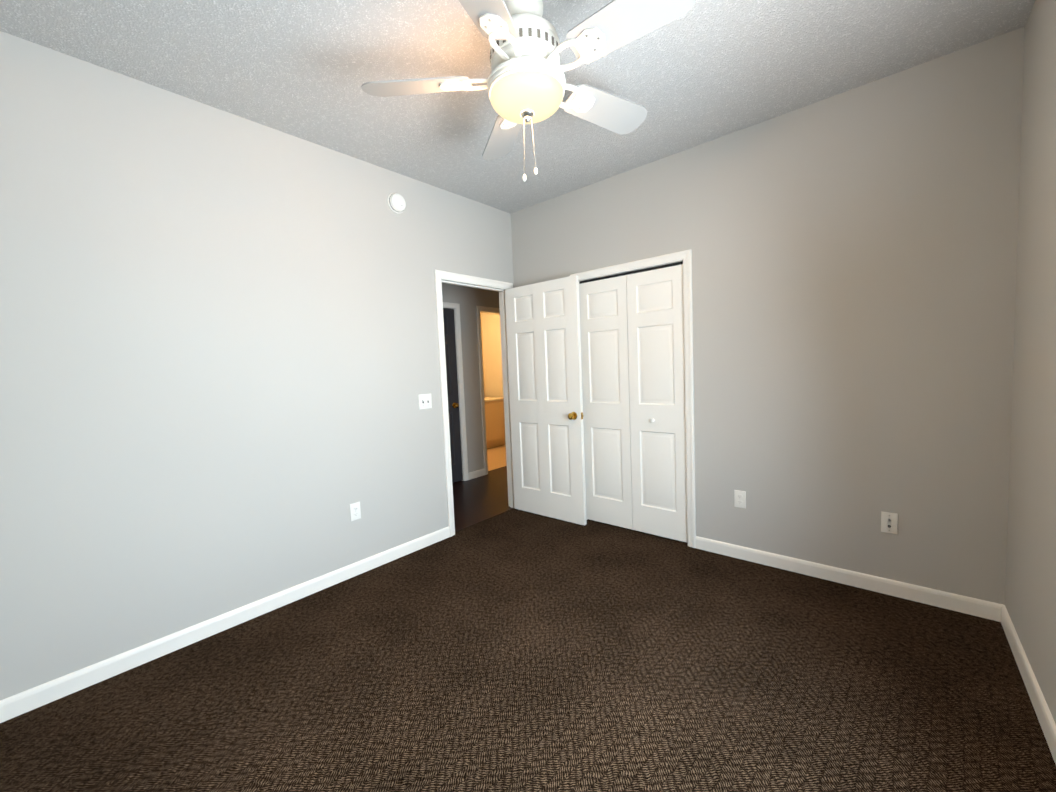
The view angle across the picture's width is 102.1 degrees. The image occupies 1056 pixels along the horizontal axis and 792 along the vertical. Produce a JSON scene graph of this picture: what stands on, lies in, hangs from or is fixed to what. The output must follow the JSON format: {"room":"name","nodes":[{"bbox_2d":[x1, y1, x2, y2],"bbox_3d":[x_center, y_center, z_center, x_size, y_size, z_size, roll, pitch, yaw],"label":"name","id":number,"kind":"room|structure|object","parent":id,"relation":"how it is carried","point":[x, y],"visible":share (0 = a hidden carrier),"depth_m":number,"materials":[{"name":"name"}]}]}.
{"room":"empty bedroom","nodes":[
{"label":"empty bedroom","id":0,"kind":"room"},
{"bbox_2d":[0,31,513,699],"bbox_3d":[-1.207,-0.186,2.863,0.110,2.771,3.480,1,5,41],"label":"wall","id":1,"kind":"structure","parent":0,"point":[218,355],"depth_m":2.18,"materials":[{"name":"paint"}]},
{"bbox_2d":[0,526,449,722],"bbox_3d":[-1.392,1.187,2.580,0.013,0.086,2.318,1,5,41],"label":"baseboard","id":2,"kind":"structure","parent":1,"relation":"attached to","point":[42,694],"depth_m":2.18,"materials":[{"name":"white wood"}]},
{"bbox_2d":[350,502,360,520],"bbox_3d":[-1.153,0.772,2.854,0.008,0.115,0.070,1,5,41],"label":"electrical outlet","id":3,"kind":"object","parent":1,"relation":"attached to","point":[355,512],"visible":1,"depth_m":2.85,"materials":[{"name":"white plastic"}]},
{"bbox_2d":[387,193,405,213],"bbox_3d":[-0.929,-1.380,3.046,0.043,0.140,0.140,1,5,41],"label":"smoke detector","id":4,"kind":"object","parent":1,"relation":"attached to","point":[396,203],"visible":1,"depth_m":3.02,"materials":[{"name":"white plastic"}]},
{"bbox_2d":[418,393,431,409],"bbox_3d":[-0.781,0.042,3.264,0.018,0.115,0.116,1,5,41],"label":"light switch","id":5,"kind":"object","parent":1,"relation":"attached to","point":[425,401],"visible":1,"depth_m":3.27,"materials":[{"name":"white plastic"}]},
{"bbox_2d":[434,269,514,536],"bbox_3d":[-0.438,0.044,3.760,0.144,2.128,0.885,1,5,41],"label":"door frame","id":6,"kind":"structure","parent":1,"relation":"attached to","point":[446,277],"depth_m":3.50,"materials":[{"name":"white wood"}]},
{"bbox_2d":[505,275,586,524],"bbox_3d":[0.144,0.049,3.741,0.791,2.048,0.156,1,5,41],"label":"entry door","id":7,"kind":"structure","parent":1,"relation":"in","point":[544,367],"depth_m":3.69,"materials":[{"name":"white wood"}]},
{"bbox_2d":[442,283,498,472],"bbox_3d":[-0.997,-0.171,4.976,0.110,2.440,4.600,1,5,41],"label":"wall","id":8,"kind":"structure","parent":0,"point":[468,299],"depth_m":5.25,"materials":[{"name":"paint"}]},
{"bbox_2d":[443,308,462,482],"bbox_3d":[-1.070,0.027,4.821,0.096,2.048,0.754,1,5,41],"label":"hall door","id":9,"kind":"structure","parent":8,"relation":"in","point":[452,389],"depth_m":5.05,"materials":[{"name":"black wood"}]},
{"bbox_2d":[443,302,499,480],"bbox_3d":[-0.723,-0.047,5.283,0.127,2.128,2.045,1,5,41],"label":"door frame","id":10,"kind":"structure","parent":8,"relation":"attached to","point":[479,309],"depth_m":5.16,"materials":[{"name":"white wood"}]},
{"bbox_2d":[468,468,484,479],"bbox_3d":[-0.901,1.003,5.015,0.013,0.086,4.600,1,5,41],"label":"baseboard","id":11,"kind":"structure","parent":8,"relation":"attached to","point":[476,474],"depth_m":5.31,"materials":[{"name":"white wood"}]},
{"bbox_2d":[480,313,484,396],"bbox_3d":[-1.631,-0.279,6.964,0.110,2.440,2.410,1,5,41],"label":"wall","id":12,"kind":"structure","parent":0,"point":[482,355],"depth_m":7.79,"materials":[{"name":"paint"}]},
{"bbox_2d":[452,466,512,531],"bbox_3d":[-0.496,1.093,4.674,1.295,0.078,4.600,1,5,41],"label":"hall floor","id":13,"kind":"structure","parent":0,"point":[479,499],"depth_m":4.46,"materials":[{"name":"brown wood"}]},
{"bbox_2d":[0,0,1034,213],"bbox_3d":[-0.033,-1.597,1.703,3.367,0.100,3.480,1,5,41],"label":"ceiling","id":14,"kind":"structure","parent":0,"point":[700,72],"depth_m":2.02,"materials":[{"name":"white paint"}]},
{"bbox_2d":[361,0,695,180],"bbox_3d":[0.034,-1.212,1.694,1.236,0.672,1.279,1,5,41],"label":"fan","id":15,"kind":"object","parent":14,"relation":"hanging from","point":[525,81],"visible":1,"depth_m":1.61,"materials":[{"name":"white plastic"}]},
{"bbox_2d":[0,508,1055,791],"bbox_3d":[0.322,1.231,2.113,3.292,0.080,4.120,1,5,41],"label":"floor","id":16,"kind":"structure","parent":0,"point":[514,650],"depth_m":1.77,"materials":[{"name":"brown carpet"}]},
{"bbox_2d":[511,26,1024,604],"bbox_3d":[1.166,-0.296,3.035,3.257,2.771,0.110,1,5,41],"label":"wall","id":17,"kind":"structure","parent":0,"point":[853,292],"depth_m":2.39,"materials":[{"name":"paint"}]},
{"bbox_2d":[570,249,695,547],"bbox_3d":[0.815,0.032,3.361,1.006,2.102,0.127,1,5,41],"label":"trim","id":18,"kind":"structure","parent":17,"relation":"attached to","point":[684,257],"depth_m":3.03,"materials":[{"name":"white wood"}]},
{"bbox_2d":[579,264,687,542],"bbox_3d":[0.794,0.067,3.339,0.875,2.006,0.071,1,5,41],"label":"bifold closet door","id":19,"kind":"structure","parent":17,"relation":"in","point":[632,362],"depth_m":3.30,"materials":[{"name":"white wood"}]},
{"bbox_2d":[734,490,745,508],"bbox_3d":[1.413,0.688,2.845,0.070,0.115,0.008,1,5,41],"label":"electrical outlet","id":20,"kind":"object","parent":17,"relation":"attached to","point":[740,499],"visible":1,"depth_m":2.84,"materials":[{"name":"white plastic"}]},
{"bbox_2d":[695,536,995,620],"bbox_3d":[1.758,1.056,2.583,1.463,0.086,0.013,1,5,41],"label":"baseboard","id":21,"kind":"structure","parent":17,"relation":"attached to","point":[942,599],"depth_m":2.45,"materials":[{"name":"white wood"}]},
{"bbox_2d":[881,511,897,533],"bbox_3d":[1.986,0.699,2.346,0.070,0.115,0.016,1,5,41],"label":"outlet","id":22,"kind":"object","parent":17,"relation":"attached to","point":[889,522],"visible":1,"depth_m":2.35,"materials":[{"name":"white plastic"}]},
{"bbox_2d":[1005,0,1055,723],"bbox_3d":[1.224,-0.141,0.695,0.110,2.771,3.370,1,5,41],"label":"wall","id":23,"kind":"structure","parent":0,"point":[1030,594],"depth_m":1.68,"materials":[{"name":"paint"}]},
{"bbox_2d":[996,603,1055,763],"bbox_3d":[1.269,1.192,0.867,0.013,0.086,3.260,1,5,41],"label":"baseboard","id":24,"kind":"structure","parent":23,"relation":"attached to","point":[1045,718],"depth_m":1.64,"materials":[{"name":"white wood"}]},
{"label":"outside","id":25,"kind":"structure","parent":0,"visible":0},
{"bbox_2d":[481,313,505,443],"bbox_3d":[0.368,-0.357,6.900,3.000,2.440,0.110,1,5,41],"label":"wall","id":26,"kind":"structure","parent":25,"point":[492,355],"depth_m":7.64,"materials":[{"name":"paint"}]},
{"bbox_2d":[487,444,506,470],"bbox_3d":[-0.869,0.985,6.509,1.670,0.078,2.300,1,5,41],"label":"floor","id":27,"kind":"structure","parent":25,"point":[496,457],"depth_m":6.47,"materials":[{"name":"beige tile"}]},
{"bbox_2d":[485,401,504,448],"bbox_3d":[-1.166,0.526,6.944,0.600,0.800,1.840,1,5,41],"label":"bathroom vanity","id":28,"kind":"object","parent":27,"relation":"on","point":[495,421],"depth_m":7.23,"materials":[{"name":"beige laminate"}]},
{"bbox_2d":[484,397,503,400],"bbox_3d":[-1.196,0.110,6.914,0.585,0.035,1.860,1,5,41],"label":"countertop","id":29,"kind":"structure","parent":28,"relation":"on","point":[486,398],"depth_m":7.31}
]}

